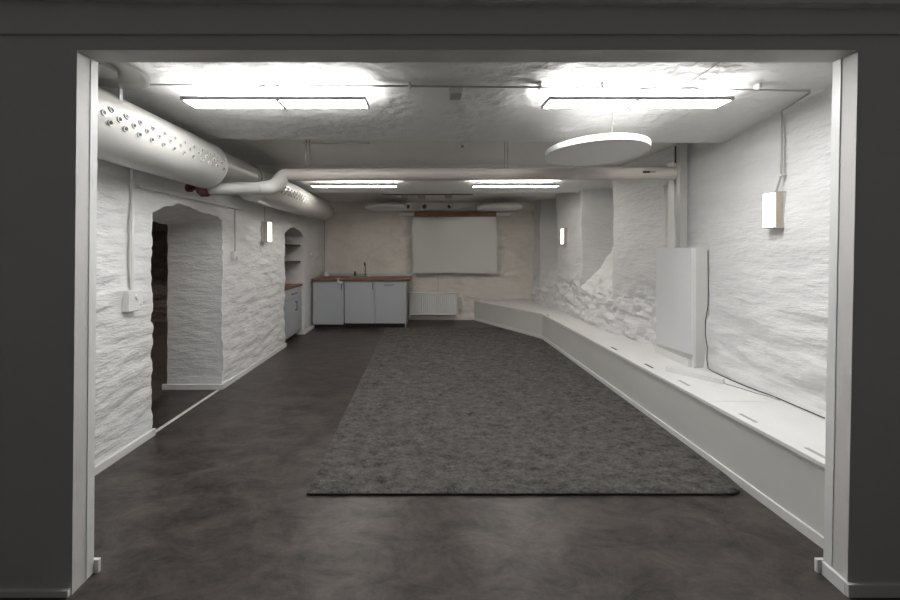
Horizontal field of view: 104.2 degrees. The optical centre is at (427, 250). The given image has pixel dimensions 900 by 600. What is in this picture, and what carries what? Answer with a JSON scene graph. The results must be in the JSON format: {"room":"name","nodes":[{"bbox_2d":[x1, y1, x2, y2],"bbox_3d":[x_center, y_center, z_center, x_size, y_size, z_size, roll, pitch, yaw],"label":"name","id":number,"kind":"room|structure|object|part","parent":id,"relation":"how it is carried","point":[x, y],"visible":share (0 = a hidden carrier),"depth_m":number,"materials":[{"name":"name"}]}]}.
{"room":"basement room","nodes":[
{"label":"basement room","id":0,"kind":"room"},
{"bbox_2d":[151,231,167,321],"bbox_3d":[-4.545,0.170,6.996,3.710,2.500,0.109,0,0,0],"label":"wall","id":1,"kind":"structure","parent":0,"point":[159,264],"depth_m":7.00,"materials":[{"name":"stone"}]},
{"bbox_2d":[152,221,167,230],"bbox_3d":[-4.595,-0.720,4.500,3.810,0.720,5.200,0,0,0],"label":"ceiling","id":2,"kind":"structure","parent":0,"point":[156,226],"depth_m":6.20,"materials":[{"name":"black"}]},
{"bbox_2d":[95,157,322,464],"bbox_3d":[-2.387,0.160,4.400,0.592,2.520,5.801,0,0,0],"label":"wall","id":3,"kind":"structure","parent":0,"point":[225,314],"depth_m":3.60,"materials":[{"name":"paint"}]},
{"bbox_2d":[95,428,155,475],"bbox_3d":[-2.112,1.393,2.127,0.025,0.055,1.145,0,0,0],"label":"baseboard","id":4,"kind":"structure","parent":3,"relation":"attached to","point":[125,450],"depth_m":2.42,"materials":[{"name":"white wood"}]},
{"bbox_2d":[130,168,133,289],"bbox_3d":[-2.087,-0.177,2.470,0.022,0.905,0.020,0,0,0],"label":"cable","id":5,"kind":"object","parent":3,"relation":"attached to","point":[131,169],"visible":0.77,"depth_m":2.46,"materials":[{"name":"white plastic"}]},
{"bbox_2d":[122,289,142,311],"bbox_3d":[-2.090,0.350,2.493,0.071,0.150,0.135,0,0,0],"label":"light switch","id":6,"kind":"object","parent":3,"relation":"attached to","point":[131,300],"visible":0.98,"depth_m":2.45,"materials":[{"name":"white plastic"}]},
{"bbox_3d":[-2.062,0.325,2.490,0.016,0.044,0.044,0,0,0],"label":"knob","id":7,"kind":"part","parent":6,"relation":"part of","materials":[{"name":"white plastic"}]},
{"bbox_2d":[139,290,142,304],"bbox_3d":[-2.098,0.338,2.538,0.025,0.105,0.044,0,0,0],"label":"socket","id":8,"kind":"object","parent":6,"relation":"attached to","point":[140,291],"depth_m":2.55,"materials":[{"name":"white plastic"}]},
{"bbox_2d":[156,390,218,431],"bbox_3d":[-2.140,1.418,3.145,0.030,0.004,0.890,0,0,0],"label":"trim","id":9,"kind":"structure","parent":3,"relation":"attached to","point":[214,392],"depth_m":3.09,"materials":[{"name":"white"}]},
{"bbox_2d":[136,184,244,210],"bbox_3d":[-2.103,-0.470,3.250,0.055,0.030,1.440,0,0,0],"label":"conduit","id":10,"kind":"object","parent":3,"relation":"attached to","point":[140,186],"visible":0.84,"depth_m":3.00,"materials":[{"name":"white plastic"}]},
{"bbox_2d":[234,209,235,250],"bbox_3d":[-2.095,-0.225,3.800,0.011,0.460,0.012,0,0,0],"label":"cable","id":11,"kind":"object","parent":10,"relation":"hanging from","point":[234,209],"visible":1,"depth_m":3.80,"materials":[{"name":"grey plastic"}]},
{"bbox_2d":[162,343,286,389],"bbox_3d":[-2.410,1.393,4.388,0.620,0.055,1.625,0,0,0],"label":"baseboard","id":12,"kind":"structure","parent":3,"relation":"attached to","point":[225,384],"depth_m":3.58,"materials":[{"name":"white wood"}]},
{"bbox_2d":[231,251,238,259],"bbox_3d":[-2.090,0.053,3.800,0.070,0.097,0.070,0,0,0],"label":"wall socket","id":13,"kind":"object","parent":3,"relation":"attached to","point":[234,254],"visible":1,"depth_m":3.77,"materials":[{"name":"white plastic"}]},
{"bbox_2d":[261,222,271,241],"bbox_3d":[-2.078,-0.245,4.500,0.100,0.260,0.100,0,0,0],"label":"wall lamp","id":14,"kind":"object","parent":3,"relation":"attached to","point":[266,227],"visible":1,"depth_m":4.45,"materials":[{"name":"silver metal"}]},
{"bbox_3d":[-2.114,-0.245,4.500,0.028,0.260,0.100,0,0,0],"label":"plate","id":15,"kind":"part","parent":14,"relation":"part of","materials":[{"name":"silver metal"}]},
{"bbox_3d":[-2.068,-0.245,4.452,0.054,0.248,0.003,0,0,0],"label":"panel","id":16,"kind":"part","parent":14,"relation":"part of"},
{"bbox_3d":[-2.035,-0.245,4.500,0.010,0.248,0.092,0,0,0],"label":"glass","id":17,"kind":"part","parent":14,"relation":"part of","materials":[{"name":"white glass"}]},
{"bbox_2d":[285,261,300,263],"bbox_3d":[-2.385,0.182,5.580,0.430,0.032,0.760,0,0,0],"label":"wall shelf","id":18,"kind":"object","parent":3,"relation":"attached to","point":[286,262],"visible":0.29,"depth_m":5.56,"materials":[{"name":"brown wood"}]},
{"bbox_2d":[285,244,300,245],"bbox_3d":[-2.385,-0.094,5.580,0.430,0.032,0.760,0,0,0],"label":"wall shelf","id":19,"kind":"object","parent":3,"relation":"attached to","point":[285,244],"visible":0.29,"depth_m":5.61,"materials":[{"name":"brown wood"}]},
{"bbox_2d":[296,325,314,333],"bbox_3d":[-2.200,1.393,6.287,0.200,0.055,0.665,0,0,0],"label":"baseboard","id":20,"kind":"structure","parent":3,"relation":"attached to","point":[312,326],"depth_m":6.07,"materials":[{"name":"white wood"}]},
{"bbox_2d":[324,221,324,271],"bbox_3d":[-2.120,-0.185,7.170,0.017,1.250,0.018,0,0,0],"label":"cable","id":21,"kind":"object","parent":3,"relation":"attached to","point":[324,221],"visible":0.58,"depth_m":7.16,"materials":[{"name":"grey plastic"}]},
{"bbox_2d":[323,211,533,319],"bbox_3d":[0.100,0.160,7.228,4.800,2.520,0.070,0,0,0],"label":"wall","id":22,"kind":"structure","parent":0,"point":[383,241],"depth_m":7.23,"materials":[{"name":"paint"}]},
{"bbox_2d":[330,273,407,275],"bbox_3d":[-1.210,0.482,7.162,1.580,0.055,0.064,0,0,0],"label":"backsplash","id":23,"kind":"structure","parent":22,"relation":"attached to","point":[331,274],"depth_m":7.13,"materials":[{"name":"brown wood"}]},
{"bbox_2d":[330,202,534,211],"bbox_3d":[0.150,-0.948,7.265,4.700,0.265,0.270,0,0,0],"label":"trim","id":24,"kind":"structure","parent":22,"relation":"attached to","point":[338,206],"depth_m":7.13,"materials":[{"name":"paint"}]},
{"bbox_2d":[408,292,462,317],"bbox_3d":[0.160,1.087,7.132,1.116,0.505,0.195,0,0,0],"label":"radiator","id":25,"kind":"object","parent":22,"relation":"attached to","point":[420,303],"visible":1,"depth_m":7.04,"materials":[{"name":"white metal"}]},
{"bbox_3d":[0.105,1.060,7.046,0.920,0.390,0.012,0,0,0],"label":"ribbed panel","id":26,"kind":"part","parent":25,"relation":"part of","materials":[{"name":"white metal"}]},
{"bbox_2d":[413,217,496,272],"bbox_3d":[0.542,-0.120,7.146,1.709,1.136,0.168,0,0,0],"label":"projection screen","id":27,"kind":"object","parent":22,"relation":"attached to","point":[440,244],"visible":1,"depth_m":7.08,"materials":[{"name":"white fabric"}]},
{"bbox_2d":[399,213,509,215],"bbox_3d":[0.535,-0.743,7.095,2.250,0.055,0.067,0,0,0],"label":"screen housing","id":28,"kind":"object","parent":27,"relation":"on","point":[400,214],"visible":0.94,"depth_m":7.06,"materials":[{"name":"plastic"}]},
{"bbox_3d":[0.542,-0.120,7.096,1.709,1.136,0.068,0,0,0],"label":"frame","id":29,"kind":"part","parent":27,"relation":"part of","materials":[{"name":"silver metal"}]},
{"bbox_2d":[415,212,495,216],"bbox_3d":[0.550,-0.739,7.040,1.640,0.093,0.040,0,0,0],"label":"wooden plank","id":30,"kind":"object","parent":27,"relation":"on","point":[417,214],"visible":1,"depth_m":7.02,"materials":[{"name":"brown wood"}]},
{"bbox_2d":[0,320,899,599],"bbox_3d":[-1.500,1.460,3.000,10.200,0.080,9.200,0,0,0],"label":"floor","id":31,"kind":"structure","parent":0,"point":[214,505],"depth_m":1.78,"materials":[{"name":"grey concrete"}]},
{"bbox_2d":[284,286,301,340],"bbox_3d":[-2.356,1.008,5.580,0.488,0.825,0.730,0,0,0],"label":"base cabinet","id":32,"kind":"object","parent":31,"relation":"on","point":[293,298],"visible":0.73,"depth_m":5.58,"materials":[{"name":"grey"}]},
{"bbox_2d":[284,284,301,290],"bbox_3d":[-2.368,0.575,5.580,0.465,0.040,0.750,0,0,0],"label":"countertop","id":33,"kind":"structure","parent":32,"relation":"on","point":[287,286],"depth_m":5.63,"materials":[{"name":"brown wood"}]},
{"bbox_3d":[-2.155,0.677,5.580,0.020,0.155,0.724,0,0,0],"label":"drawer","id":34,"kind":"part","parent":32,"relation":"part of","materials":[{"name":"grey wood"}]},
{"bbox_2d":[313,281,344,327],"bbox_3d":[-1.831,0.986,6.784,0.571,0.868,0.792,0,0,0],"label":"base cabinet","id":35,"kind":"object","parent":31,"relation":"on","point":[328,296],"visible":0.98,"depth_m":6.42,"materials":[{"name":"grey"}]},
{"bbox_2d":[311,276,411,280],"bbox_3d":[-1.231,0.531,6.793,1.798,0.040,0.805,0,0,0],"label":"countertop","id":36,"kind":"structure","parent":35,"relation":"on","point":[323,278],"depth_m":6.50,"materials":[{"name":"brown wood"}]},
{"bbox_2d":[350,276,370,277],"bbox_3d":[-1.320,0.507,6.910,0.360,0.006,0.420,0,0,0],"label":"sink","id":37,"kind":"object","parent":36,"relation":"in","point":[352,276],"visible":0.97,"depth_m":6.81,"materials":[{"name":"silver metal"}]},
{"bbox_2d":[345,281,375,327],"bbox_3d":[-1.254,0.986,6.784,0.557,0.868,0.792,0,0,0],"label":"base cabinet","id":38,"kind":"object","parent":31,"relation":"on","point":[359,295],"visible":0.95,"depth_m":6.42,"materials":[{"name":"grey"}]},
{"bbox_2d":[375,281,404,327],"bbox_3d":[-0.698,0.986,6.784,0.546,0.868,0.792,0,0,0],"label":"dishwasher","id":39,"kind":"object","parent":31,"relation":"on","point":[389,295],"visible":0.94,"depth_m":6.42,"materials":[{"name":"grey metal"}]},
{"bbox_2d":[405,281,407,327],"bbox_3d":[-0.413,0.986,6.800,0.020,0.868,0.760,0,0,0],"label":"end panel","id":40,"kind":"object","parent":31,"relation":"on","point":[406,282],"visible":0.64,"depth_m":6.56,"materials":[{"name":"grey wood"}]},
{"bbox_2d":[306,327,739,495],"bbox_3d":[0.552,1.402,4.216,2.664,0.033,4.454,0,0,0],"label":"rug","id":41,"kind":"object","parent":31,"relation":"on","point":[481,411],"visible":1,"depth_m":2.66,"materials":[{"name":"black carpet"}]},
{"bbox_2d":[474,300,825,548],"bbox_3d":[1.771,1.214,4.397,1.281,0.412,5.742,0,0,-4],"label":"bench","id":42,"kind":"object","parent":31,"relation":"on","point":[773,449],"visible":0.77,"depth_m":2.40,"materials":[{"name":"white wood"}]},
{"bbox_2d":[655,248,709,367],"bbox_3d":[2.359,0.489,3.252,0.202,1.039,0.495,0,0,0],"label":"wall panel","id":43,"kind":"object","parent":42,"relation":"on","point":[681,273],"visible":0.94,"depth_m":3.10,"materials":[{"name":"white"}]},
{"bbox_3d":[2.271,0.445,3.248,0.026,0.950,0.485,0,0,0],"label":"panel","id":44,"kind":"part","parent":43,"relation":"part of","materials":[{"name":"white"}]},
{"bbox_3d":[2.295,0.491,3.020,0.020,1.033,0.020,0,0,0],"label":"panel","id":45,"kind":"part","parent":43,"relation":"part of","materials":[{"name":"white wood"}]},
{"bbox_2d":[666,365,724,383],"bbox_3d":[2.140,0.991,2.816,0.070,0.036,0.375,0,0,-37],"label":"wooden board","id":46,"kind":"object","parent":42,"relation":"on","point":[695,374],"visible":1,"depth_m":2.79,"materials":[{"name":"white wood"}]},
{"bbox_2d":[723,383,779,399],"bbox_3d":[2.313,1.005,2.512,0.019,0.008,0.330,0,0,-24],"label":"cord","id":47,"kind":"object","parent":42,"relation":"on","point":[723,383],"visible":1,"depth_m":2.50,"materials":[{"name":"grey plastic"}]},
{"bbox_2d":[0,35,899,594],"bbox_3d":[0.000,-0.080,1.492,7.200,3.000,0.095,0,0,0],"label":"wall","id":48,"kind":"structure","parent":0,"point":[45,79],"depth_m":1.45,"materials":[{"name":"paint"}]},
{"bbox_2d":[0,588,70,597],"bbox_3d":[-2.537,1.405,1.438,2.126,0.030,0.014,0,0,0],"label":"baseboard","id":49,"kind":"structure","parent":48,"relation":"attached to","point":[4,592],"depth_m":1.43,"materials":[{"name":"white wood"}]},
{"bbox_2d":[86,58,97,579],"bbox_3d":[-1.536,0.292,1.524,0.169,2.245,0.035,0,0,0],"label":"trim","id":50,"kind":"structure","parent":48,"relation":"attached to","point":[93,64],"depth_m":1.52,"materials":[{"name":"white wood"}]},
{"bbox_2d":[93,557,100,572],"bbox_3d":[-1.796,1.390,1.548,0.688,0.060,0.014,0,0,0],"label":"baseboard","id":51,"kind":"structure","parent":48,"relation":"attached to","point":[97,560],"depth_m":1.54,"materials":[{"name":"white wood"}]},
{"bbox_2d":[0,0,899,34],"bbox_3d":[0.000,-1.235,1.439,7.200,0.690,0.012,0,0,0],"label":"trim","id":52,"kind":"structure","parent":48,"relation":"attached to","point":[16,18],"depth_m":1.43,"materials":[{"name":"paint"}]},
{"bbox_2d":[823,58,841,566],"bbox_3d":[1.809,0.266,1.524,0.142,2.192,0.035,0,0,0],"label":"trim","id":53,"kind":"structure","parent":48,"relation":"attached to","point":[837,65],"depth_m":1.52,"materials":[{"name":"white wood"}]},
{"bbox_2d":[814,557,899,597],"bbox_3d":[2.658,1.390,1.493,1.885,0.060,0.124,0,0,0],"label":"baseboard","id":54,"kind":"structure","parent":48,"relation":"attached to","point":[850,589],"depth_m":1.43,"materials":[{"name":"white wood"}]},
{"bbox_2d":[0,0,899,202],"bbox_3d":[0.350,-0.960,4.375,5.200,0.154,5.950,0,0,0],"label":"ceiling","id":55,"kind":"structure","parent":0,"point":[419,127],"depth_m":2.44,"materials":[{"name":"paint"}]},
{"bbox_2d":[98,62,150,89],"bbox_3d":[-1.720,-0.970,1.810,0.452,0.080,0.452,0,0,0],"label":"ceiling vent","id":56,"kind":"object","parent":55,"relation":"in","point":[131,75],"visible":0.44,"depth_m":1.89,"materials":[{"name":"metal"}]},
{"bbox_2d":[97,84,333,220],"bbox_3d":[-1.858,-0.726,3.915,0.390,0.408,4.710,0,0,0],"label":"ventilation duct","id":57,"kind":"object","parent":55,"relation":"hanging from","point":[129,135],"visible":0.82,"depth_m":2.37,"materials":[{"name":"metal"}]},
{"bbox_2d":[180,89,369,108],"bbox_3d":[-0.922,-0.948,2.150,1.105,0.098,0.140,0,0,0],"label":"strip light","id":58,"kind":"object","parent":55,"relation":"hanging from","point":[197,102],"visible":1,"depth_m":2.13,"materials":[{"name":"grey"}]},
{"bbox_2d":[184,100,282,107],"bbox_3d":[-1.187,-0.904,2.150,0.556,0.004,0.120,0,0,0],"label":"diffuser","id":59,"kind":"object","parent":58,"relation":"attached to","point":[193,103],"depth_m":2.14,"materials":[{"name":"white plastic"}]},
{"bbox_3d":[-0.922,-0.910,2.150,1.105,0.020,0.140,0,0,0],"label":"frame","id":60,"kind":"part","parent":58,"relation":"part of","materials":[{"name":"grey metal"}]},
{"bbox_2d":[279,100,366,107],"bbox_3d":[-0.635,-0.904,2.150,0.511,0.004,0.120,0,0,0],"label":"diffuser","id":61,"kind":"object","parent":58,"relation":"attached to","point":[284,103],"depth_m":2.14,"materials":[{"name":"white plastic"}]},
{"bbox_2d":[302,143,369,143],"bbox_3d":[-0.880,-1.030,3.350,0.640,0.015,0.016,0,0,0],"label":"conduit","id":62,"kind":"object","parent":55,"relation":"attached to","point":[302,143],"visible":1,"depth_m":3.34,"materials":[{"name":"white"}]},
{"bbox_2d":[310,184,396,186],"bbox_3d":[-1.008,-0.926,4.780,1.165,0.093,0.140,0,0,0],"label":"strip light","id":63,"kind":"object","parent":55,"relation":"attached to","point":[311,185],"visible":0.91,"depth_m":4.71,"materials":[{"name":"grey plastic"}]},
{"bbox_2d":[312,186,352,186],"bbox_3d":[-1.299,-0.884,4.780,0.564,0.004,0.120,0,0,0],"label":"diffuser","id":64,"kind":"object","parent":63,"relation":"attached to","point":[312,186],"depth_m":4.79,"materials":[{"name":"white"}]},
{"bbox_2d":[355,186,395,186],"bbox_3d":[-0.717,-0.884,4.780,0.564,0.004,0.120,0,0,0],"label":"diffuser","id":65,"kind":"object","parent":63,"relation":"attached to","point":[355,186],"depth_m":4.79,"materials":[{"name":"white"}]},
{"bbox_2d":[365,203,409,210],"bbox_3d":[-0.770,-0.897,6.660,0.850,0.185,0.850,0,0,0],"label":"disc","id":66,"kind":"object","parent":55,"relation":"hanging from","point":[384,206],"visible":0.91,"depth_m":6.48,"materials":[{"name":"white fabric"}]},
{"bbox_2d":[381,194,472,194],"bbox_3d":[-0.020,-0.985,6.100,1.600,0.014,0.020,0,0,0],"label":"track","id":67,"kind":"object","parent":55,"relation":"attached to","point":[381,194],"visible":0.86,"depth_m":6.09,"materials":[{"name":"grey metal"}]},
{"bbox_2d":[401,195,409,208],"bbox_3d":[-0.386,-0.852,6.095,0.157,0.248,0.115,0,0,0],"label":"spotlight","id":68,"kind":"object","parent":67,"relation":"attached to","point":[406,205],"visible":1,"depth_m":6.07,"materials":[{"name":"grey metal"}]},
{"bbox_2d":[418,195,426,208],"bbox_3d":[-0.092,-0.852,6.097,0.146,0.248,0.111,0,0,0],"label":"spotlight","id":69,"kind":"object","parent":67,"relation":"attached to","point":[424,206],"visible":1,"depth_m":6.07,"materials":[{"name":"grey metal"}]},
{"bbox_2d":[445,195,452,208],"bbox_3d":[0.366,-0.852,6.095,0.142,0.248,0.115,0,0,0],"label":"spotlight","id":70,"kind":"object","parent":67,"relation":"attached to","point":[449,206],"visible":1,"depth_m":6.07,"materials":[{"name":"grey metal"}]},
{"bbox_2d":[185,140,677,196],"bbox_3d":[0.096,-0.751,3.180,4.300,0.572,0.288,0,0,-3],"label":"pipe","id":71,"kind":"object","parent":55,"relation":"attached to","point":[275,185],"visible":0.92,"depth_m":3.15,"materials":[{"name":"metal"}]},
{"bbox_3d":[-2.002,-0.535,2.975,0.085,0.068,0.068,0,0,0],"label":"valve knob","id":72,"kind":"part","parent":71,"relation":"part of","materials":[{"name":"red metal"}]},
{"bbox_2d":[448,84,462,99],"bbox_3d":[0.168,-0.973,2.147,0.085,0.055,0.105,0,0,0],"label":"junction box","id":73,"kind":"object","parent":55,"relation":"attached to","point":[453,93],"visible":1,"depth_m":2.11,"materials":[{"name":"white plastic"}]},
{"bbox_2d":[450,93,461,99],"bbox_3d":[0.170,-0.947,2.147,0.070,0.003,0.082,0,0,0],"label":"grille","id":74,"kind":"object","parent":73,"relation":"attached to","point":[453,96],"depth_m":2.14,"materials":[{"name":"grey metal"}]},
{"bbox_2d":[457,142,467,147],"bbox_3d":[0.330,-1.016,3.360,0.100,0.048,0.100,0,0,0],"label":"smoke detector","id":75,"kind":"object","parent":55,"relation":"attached to","point":[460,144],"visible":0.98,"depth_m":3.33,"materials":[{"name":"white plastic"}]},
{"bbox_2d":[149,81,809,91],"bbox_3d":[0.260,-0.974,2.071,4.020,0.052,0.041,0,0,0],"label":"conduit","id":76,"kind":"object","parent":55,"relation":"attached to","point":[539,86],"visible":0.91,"depth_m":2.06,"materials":[{"name":"grey metal"}]},
{"bbox_2d":[477,197,522,210],"bbox_3d":[1.360,-0.897,6.660,0.850,0.185,0.850,0,0,0],"label":"disc","id":77,"kind":"object","parent":55,"relation":"hanging from","point":[503,206],"visible":1,"depth_m":6.48,"materials":[{"name":"white fabric"}]},
{"bbox_2d":[472,184,559,186],"bbox_3d":[1.192,-0.926,4.780,1.165,0.093,0.140,0,0,0],"label":"strip light","id":78,"kind":"object","parent":55,"relation":"attached to","point":[473,185],"visible":0.91,"depth_m":4.71,"materials":[{"name":"grey plastic"}]},
{"bbox_2d":[473,186,514,186],"bbox_3d":[0.901,-0.884,4.780,0.564,0.004,0.120,0,0,0],"label":"diffuser","id":79,"kind":"object","parent":78,"relation":"attached to","point":[473,186],"depth_m":4.79,"materials":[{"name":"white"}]},
{"bbox_2d":[516,186,556,186],"bbox_3d":[1.483,-0.884,4.780,0.564,0.004,0.120,0,0,0],"label":"diffuser","id":80,"kind":"object","parent":78,"relation":"attached to","point":[516,186],"depth_m":4.79,"materials":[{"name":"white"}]},
{"bbox_2d":[545,133,650,165],"bbox_3d":[1.270,-0.858,2.665,0.724,0.245,0.724,0,0,0],"label":"disc","id":81,"kind":"object","parent":55,"relation":"hanging from","point":[597,149],"visible":0.98,"depth_m":2.53,"materials":[{"name":"white fabric"}]},
{"bbox_2d":[541,91,734,108],"bbox_3d":[1.270,-0.948,2.150,1.105,0.098,0.140,0,0,0],"label":"strip light","id":82,"kind":"object","parent":55,"relation":"hanging from","point":[552,102],"visible":0.95,"depth_m":2.13,"materials":[{"name":"grey plastic"}]},
{"bbox_2d":[544,100,635,107],"bbox_3d":[0.987,-0.904,2.150,0.518,0.004,0.120,0,0,0],"label":"diffuser","id":83,"kind":"object","parent":82,"relation":"attached to","point":[548,103],"depth_m":2.14,"materials":[{"name":"white plastic"}]},
{"bbox_2d":[630,100,729,107],"bbox_3d":[1.538,-0.904,2.150,0.548,0.004,0.120,0,0,0],"label":"diffuser","id":84,"kind":"object","parent":82,"relation":"attached to","point":[638,103],"depth_m":2.14,"materials":[{"name":"white plastic"}]},
{"bbox_2d":[638,85,700,95],"bbox_3d":[1.434,-0.941,2.054,0.405,0.039,0.055,0,0,-6],"label":"cord","id":85,"kind":"object","parent":55,"relation":"attached to","point":[641,88],"visible":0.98,"depth_m":2.04,"materials":[{"name":"grey plastic"}]},
{"bbox_2d":[683,62,719,85],"bbox_3d":[1.522,-0.985,1.840,0.014,0.018,0.540,0,0,-1],"label":"cable","id":86,"kind":"object","parent":55,"relation":"attached to","point":[718,62],"visible":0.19,"depth_m":1.95,"materials":[{"name":"grey plastic"}]},
{"bbox_2d":[530,88,831,418],"bbox_3d":[2.498,0.160,4.360,0.592,2.520,5.907,0,0,-2],"label":"wall","id":87,"kind":"structure","parent":0,"point":[767,323],"depth_m":2.78,"materials":[{"name":"paint"}]},
{"bbox_2d":[561,228,567,243],"bbox_3d":[2.235,-0.240,5.720,0.095,0.260,0.100,0,0,0],"label":"wall lamp","id":88,"kind":"object","parent":87,"relation":"attached to","point":[564,231],"visible":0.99,"depth_m":5.67,"materials":[{"name":"white glass"}]},
{"bbox_3d":[2.194,-0.240,5.720,0.010,0.248,0.092,0,0,0],"label":"glass","id":89,"kind":"part","parent":88,"relation":"part of","materials":[{"name":"white glass"}]},
{"bbox_3d":[2.224,-0.240,5.673,0.049,0.248,0.003,0,0,0],"label":"panel","id":90,"kind":"part","parent":88,"relation":"part of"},
{"bbox_2d":[663,185,665,247],"bbox_3d":[2.354,-0.343,3.488,0.065,0.622,0.022,0,0,-37],"label":"pipe","id":91,"kind":"object","parent":87,"relation":"attached to","point":[663,185],"visible":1,"depth_m":3.49,"materials":[{"name":"white plastic"}]},
{"bbox_2d":[668,143,686,247],"bbox_3d":[2.370,-0.536,3.308,0.100,1.008,0.145,0,0,0],"label":"conduit","id":92,"kind":"object","parent":87,"relation":"attached to","point":[677,188],"visible":0.77,"depth_m":3.26,"materials":[{"name":"metal"}]},
{"bbox_2d":[705,250,824,418],"bbox_3d":[2.374,0.501,2.560,0.053,1.012,0.919,0,0,2],"label":"cable","id":93,"kind":"object","parent":87,"relation":"attached to","point":[707,250],"visible":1,"depth_m":2.92,"materials":[{"name":"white plastic"}]},
{"bbox_2d":[762,192,785,228],"bbox_3d":[2.389,-0.280,2.413,0.092,0.245,0.088,0,0,0],"label":"wall lamp","id":94,"kind":"object","parent":87,"relation":"attached to","point":[773,203],"visible":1,"depth_m":2.38,"materials":[{"name":"silver metal"}]},
{"bbox_3d":[2.350,-0.280,2.413,0.010,0.233,0.080,0,0,0],"label":"glass","id":95,"kind":"part","parent":94,"relation":"part of","materials":[{"name":"white glass"}]},
{"bbox_3d":[2.379,-0.280,2.372,0.046,0.233,0.003,0,0,0],"label":"panel","id":96,"kind":"part","parent":94,"relation":"part of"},
{"bbox_3d":[2.421,-0.280,2.413,0.028,0.245,0.088,0,0,0],"label":"plate","id":97,"kind":"part","parent":94,"relation":"part of","materials":[{"name":"silver metal"}]},
{"bbox_2d":[775,90,810,191],"bbox_3d":[2.336,-0.681,2.240,0.046,0.559,0.343,0,0,23],"label":"cable","id":98,"kind":"object","parent":87,"relation":"attached to","point":[781,174],"visible":0.96,"depth_m":2.36,"materials":[{"name":"grey plastic"}]}
]}

